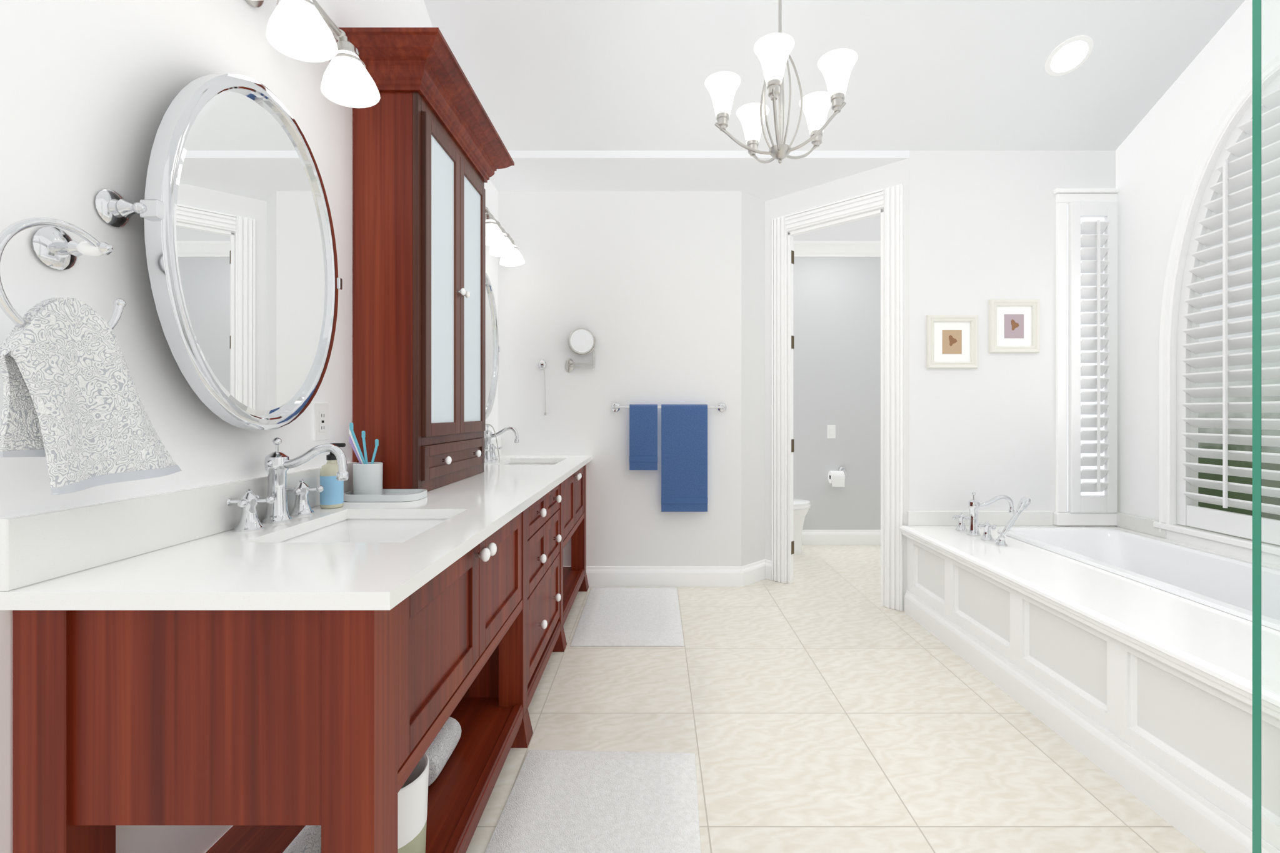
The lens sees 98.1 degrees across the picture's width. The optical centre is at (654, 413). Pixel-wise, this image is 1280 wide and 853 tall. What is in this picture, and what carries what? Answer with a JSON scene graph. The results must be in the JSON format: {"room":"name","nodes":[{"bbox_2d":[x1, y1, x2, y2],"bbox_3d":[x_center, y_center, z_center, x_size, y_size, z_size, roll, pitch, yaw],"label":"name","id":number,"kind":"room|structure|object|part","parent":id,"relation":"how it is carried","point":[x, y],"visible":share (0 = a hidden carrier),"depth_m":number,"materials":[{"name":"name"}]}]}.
{"room":"bathroom","nodes":[
{"label":"bathroom","id":0,"kind":"room"},
{"bbox_2d":[0,0,498,852],"bbox_3d":[-1.150,-0.875,0.625,0.120,4.150,6.690,0,0,0],"label":"wall","id":1,"kind":"structure","parent":0,"point":[90,90],"depth_m":1.16,"materials":[{"name":"white paint"}]},
{"bbox_2d":[0,217,181,494],"bbox_3d":[-1.026,-0.102,0.996,0.126,0.468,0.319,0,0,0],"label":"towel ring","id":2,"kind":"object","parent":1,"relation":"attached to","point":[74,414],"visible":1,"depth_m":0.95,"materials":[{"name":"grey fabric"}]},
{"bbox_2d":[94,73,342,429],"bbox_3d":[-1.042,-0.398,1.439,0.094,0.884,0.726,0,0,0],"label":"mirror","id":3,"kind":"object","parent":1,"relation":"attached to","point":[232,209],"visible":1,"depth_m":1.35,"materials":[{"name":"silver metal"}]},
{"bbox_2d":[245,0,380,108],"bbox_3d":[-0.975,-1.113,1.485,0.229,0.263,0.660,0,0,0],"label":"sconce","id":4,"kind":"object","parent":1,"relation":"attached to","point":[300,30],"visible":1,"depth_m":1.55,"materials":[{"name":"white glass"}]},
{"bbox_2d":[313,402,328,441],"bbox_3d":[-1.085,0.028,1.806,0.009,0.122,0.075,0,0,0],"label":"outlet","id":5,"kind":"object","parent":1,"relation":"attached to","point":[320,421],"visible":1,"depth_m":1.80,"materials":[{"name":"white plastic"}]},
{"bbox_2d":[485,272,499,419],"bbox_3d":[-1.042,-0.398,3.235,0.094,0.884,0.726,0,0,0],"label":"mirror","id":6,"kind":"object","parent":1,"relation":"attached to","point":[492,349],"visible":0.4,"depth_m":3.41,"materials":[{"name":"silver metal"}]},
{"bbox_2d":[485,206,524,266],"bbox_3d":[-0.975,-1.113,3.430,0.229,0.263,0.660,0,0,0],"label":"sconce","id":7,"kind":"object","parent":1,"relation":"attached to","point":[499,240],"visible":0.69,"depth_m":3.38,"materials":[{"name":"white glass"}]},
{"bbox_2d":[498,191,764,566],"bbox_3d":[-0.145,-0.180,3.990,1.890,2.760,0.280,0,0,0],"label":"wall","id":8,"kind":"structure","parent":0,"point":[659,296],"depth_m":3.85,"materials":[{"name":"white paint"}]},
{"bbox_2d":[537,359,546,415],"bbox_3d":[-0.777,-0.177,3.822,0.057,0.387,0.055,0,0,0],"label":"robe hook","id":9,"kind":"object","parent":8,"relation":"attached to","point":[542,365],"visible":1,"depth_m":3.83,"materials":[{"name":"silver metal"}]},
{"bbox_2d":[205,530,880,852],"bbox_3d":[0.680,1.133,1.230,3.540,0.135,7.660,0,0,0],"label":"baseboard","id":10,"kind":"structure","parent":8,"relation":"attached to","point":[750,574],"depth_m":3.84,"materials":[{"name":"white wood"}]},
{"bbox_2d":[565,327,596,372],"bbox_3d":[-0.512,-0.431,3.797,0.222,0.298,0.105,0,0,0],"label":"makeup mirror","id":11,"kind":"object","parent":8,"relation":"attached to","point":[581,341],"visible":1,"depth_m":3.77,"materials":[{"name":"silver metal"}]},
{"bbox_2d":[611,403,726,511],"bbox_3d":[0.095,0.299,3.803,0.798,0.739,0.093,0,0,0],"label":"towel rail","id":12,"kind":"object","parent":8,"relation":"attached to","point":[684,457],"visible":1,"depth_m":3.76,"materials":[{"name":"blue fabric"}]},
{"bbox_2d":[489,150,909,241],"bbox_3d":[0.945,-1.590,4.265,4.070,0.100,1.830,0,0,0],"label":"ceiling","id":13,"kind":"structure","parent":0,"point":[744,171],"depth_m":3.55,"materials":[{"name":"white paint"}]},
{"bbox_2d":[423,0,1244,150],"bbox_3d":[0.845,-2.205,0.320,4.110,1.250,6.080,0,0,0],"label":"ceiling","id":14,"kind":"structure","parent":0,"point":[634,75],"depth_m":2.90,"materials":[{"name":"white paint"}]},
{"bbox_2d":[705,0,857,163],"bbox_3d":[0.491,-1.566,2.277,0.573,1.085,0.595,0,0,0],"label":"chandelier","id":15,"kind":"object","parent":14,"relation":"hanging from","point":[772,51],"visible":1,"depth_m":2.24,"materials":[{"name":"white glass"}]},
{"bbox_2d":[1045,35,1093,76],"bbox_3d":[2.123,-1.829,2.847,0.208,0.093,0.187,0,0,0],"label":"recessed light","id":16,"kind":"object","parent":14,"relation":"in","point":[1069,55],"visible":1,"depth_m":2.84,"materials":[{"name":"white glass"}]},
{"bbox_2d":[465,545,1205,852],"bbox_3d":[0.895,1.250,1.280,4.570,0.100,8.160,0,0,0],"label":"floor","id":17,"kind":"structure","parent":0,"point":[824,702],"depth_m":2.09,"materials":[{"name":"tile"}]},
{"bbox_2d":[0,457,591,852],"bbox_3d":[-0.762,0.763,2.385,0.652,0.875,2.922,0,0,0],"label":"bathroom vanity","id":18,"kind":"object","parent":17,"relation":"on","point":[277,659],"depth_m":0.95,"materials":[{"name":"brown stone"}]},
{"bbox_2d":[282,825,321,852],"bbox_3d":[-0.800,1.014,1.250,0.090,0.090,0.280,0,0,0],"label":"rolled towel","id":19,"kind":"object","parent":18,"relation":"on","point":[307,839],"visible":0.4,"depth_m":1.26,"materials":[{"name":"grey fabric"}]},
{"bbox_2d":[320,443,345,508],"bbox_3d":[-1.006,0.194,1.735,0.072,0.200,0.065,0,0,0],"label":"soap bottle","id":20,"kind":"object","parent":18,"relation":"on","point":[332,495],"visible":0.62,"depth_m":1.71,"materials":[{"name":"beige"}]},
{"bbox_2d":[343,488,426,501],"bbox_3d":[-0.930,0.283,1.915,0.260,0.022,0.150,0,0,0],"label":"tray","id":21,"kind":"object","parent":18,"relation":"on","point":[396,495],"visible":0.79,"depth_m":1.84,"materials":[{"name":"white ceramic"}]},
{"bbox_2d":[348,422,383,494],"bbox_3d":[-0.995,0.159,1.920,0.102,0.252,0.102,0,0,0],"label":"toothbrush cup","id":22,"kind":"object","parent":21,"relation":"on","point":[367,478],"visible":0.92,"depth_m":1.89,"materials":[{"name":"white ceramic"}]},
{"bbox_2d":[397,753,429,852],"bbox_3d":[-0.615,0.935,1.260,0.190,0.248,0.190,0,0,0],"label":"waste bin","id":23,"kind":"object","parent":18,"relation":"on","point":[412,794],"visible":0.4,"depth_m":1.23,"materials":[{"name":"beige"}]},
{"bbox_2d":[336,27,514,491],"bbox_3d":[-0.909,-0.504,2.382,0.354,1.597,1.015,0,0,0],"label":"cabinet","id":24,"kind":"object","parent":18,"relation":"on","point":[431,155],"visible":0.96,"depth_m":2.00,"materials":[{"name":"brown wood"}]},
{"bbox_2d":[425,716,461,786],"bbox_3d":[-0.660,1.009,1.660,0.100,0.100,0.220,0,0,0],"label":"rolled towel","id":25,"kind":"object","parent":18,"relation":"on","point":[440,750],"visible":0.44,"depth_m":1.63,"materials":[{"name":"white fabric"}]},
{"bbox_2d":[485,423,499,463],"bbox_3d":[-0.971,0.177,3.138,0.130,0.234,0.209,0,0,0],"label":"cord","id":26,"kind":"object","parent":18,"relation":"on","point":[495,439],"visible":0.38,"depth_m":3.19,"materials":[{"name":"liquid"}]},
{"bbox_2d":[485,749,701,852],"bbox_3d":[-0.169,1.188,1.515,0.618,0.021,0.910,0,0,0],"label":"rug","id":27,"kind":"object","parent":17,"relation":"on","point":[562,801],"visible":1,"depth_m":1.68,"materials":[{"name":"white fabric"}]},
{"bbox_2d":[570,587,684,646],"bbox_3d":[-0.142,1.188,3.325,0.585,0.021,0.950,0,0,0],"label":"rug","id":28,"kind":"object","parent":17,"relation":"on","point":[630,617],"visible":1,"depth_m":3.19,"materials":[{"name":"white fabric"}]},
{"bbox_2d":[793,498,810,554],"bbox_3d":[0.993,0.795,4.790,0.695,0.810,0.460,0,0,0],"label":"toilet","id":29,"kind":"object","parent":17,"relation":"on","point":[801,507],"visible":0.17,"depth_m":4.69,"materials":[{"name":"white ceramic"}]},
{"bbox_2d":[899,491,1252,852],"bbox_3d":[2.126,0.814,2.074,1.303,0.772,2.547,0,0,0],"label":"bathtub","id":30,"kind":"object","parent":17,"relation":"on","point":[1120,653],"visible":1,"depth_m":2.04,"materials":[{"name":"white stone"}]},
{"bbox_2d":[1252,0,1279,852],"bbox_3d":[1.534,-0.026,0.755,1.431,2.448,0.011,0,0,0],"label":"glass panel","id":31,"kind":"object","parent":17,"relation":"on","point":[1265,426],"visible":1,"depth_m":0.75,"materials":[{"name":"clear glass"}]},
{"bbox_2d":[793,256,880,529],"bbox_3d":[1.640,-0.180,5.120,2.680,2.760,0.120,0,0,0],"label":"wall","id":32,"kind":"structure","parent":0,"point":[837,335],"depth_m":5.04,"materials":[{"name":"grey paint"}]},
{"bbox_2d":[827,425,835,438],"bbox_3d":[1.607,0.170,5.054,0.075,0.122,0.009,0,0,0],"label":"light switch","id":33,"kind":"object","parent":32,"relation":"attached to","point":[831,431],"visible":1,"depth_m":5.05,"materials":[{"name":"white plastic"}]},
{"bbox_2d":[793,241,880,256],"bbox_3d":[1.435,-1.482,5.013,2.030,0.115,0.095,0,0,0],"label":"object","id":34,"kind":"structure","parent":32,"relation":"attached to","point":[836,249],"depth_m":5.00,"materials":[{"name":"white"}]},
{"bbox_2d":[828,466,846,486],"bbox_3d":[1.649,0.571,4.998,0.169,0.169,0.122,0,0,0],"label":"toilet paper holder","id":35,"kind":"object","parent":32,"relation":"attached to","point":[836,479],"visible":1,"depth_m":4.94,"materials":[{"name":"white paper"}]},
{"bbox_2d":[765,158,909,610],"bbox_3d":[1.179,-0.180,3.708,1.008,2.760,0.035,0,0,43],"label":"wall","id":36,"kind":"structure","parent":0,"point":[889,175],"depth_m":3.67,"materials":[{"name":"white paint"}]},
{"bbox_2d":[771,183,903,611],"bbox_3d":[1.187,-0.094,3.688,0.902,2.588,0.073,0,0,43],"label":"door frame","id":37,"kind":"structure","parent":36,"relation":"attached to","point":[890,200],"depth_m":3.47,"materials":[{"name":"white wood"}]},
{"bbox_2d":[909,150,1115,525],"bbox_3d":[2.217,-0.207,3.398,1.365,2.815,0.144,0,0,0],"label":"wall","id":38,"kind":"structure","parent":0,"point":[982,228],"depth_m":3.35,"materials":[{"name":"white paint"}]},
{"bbox_3d":[1.788,-0.428,3.337,0.302,0.320,0.022,0,0,0],"label":"picture","id":39,"kind":"part","parent":38,"relation":"part of"},
{"bbox_3d":[2.162,-0.522,3.337,0.294,0.321,0.022,0,0,0],"label":"picture","id":40,"kind":"part","parent":38,"relation":"part of"},
{"bbox_2d":[1053,188,1118,525],"bbox_3d":[2.589,-0.337,3.330,0.374,2.019,0.035,0,0,0],"label":"window","id":41,"kind":"structure","parent":38,"relation":"attached to","point":[1064,197],"depth_m":3.33,"materials":[{"name":"white wood"}]},
{"bbox_2d":[1067,201,1117,512],"bbox_3d":[2.616,-0.333,3.308,0.275,1.852,0.079,0,0,0],"label":"window shutter","id":42,"kind":"object","parent":41,"relation":"attached to","point":[1092,357],"visible":1,"depth_m":3.30,"materials":[{"name":"white wood"}]},
{"bbox_2d":[1115,0,1252,541],"bbox_3d":[2.850,-0.875,0.315,0.140,4.150,6.070,0,0,0],"label":"wall","id":43,"kind":"structure","parent":0,"point":[1159,150],"depth_m":3.08,"materials":[{"name":"white paint"}]},
{"bbox_2d":[1153,77,1252,559],"bbox_3d":[2.775,-0.455,2.405,0.050,2.289,1.324,0,0,0],"label":"window frame","id":44,"kind":"structure","parent":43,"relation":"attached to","point":[1235,546],"depth_m":2.95,"materials":[{"name":"white wood"}]},
{"bbox_2d":[1176,103,1252,539],"bbox_3d":[2.807,-0.468,2.405,0.094,2.126,1.148,0,0,0],"label":"window shutter","id":45,"kind":"object","parent":43,"relation":"attached to","point":[1234,190],"visible":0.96,"depth_m":2.75,"materials":[{"name":"white wood"}]},
{"label":"outside","id":46,"kind":"structure","parent":0,"visible":0},
{"bbox_2d":[1198,201,1252,515],"bbox_3d":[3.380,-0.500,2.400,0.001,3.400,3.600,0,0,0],"label":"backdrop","id":47,"kind":"structure","parent":46,"point":[1231,494],"depth_m":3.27,"materials":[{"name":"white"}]}
]}

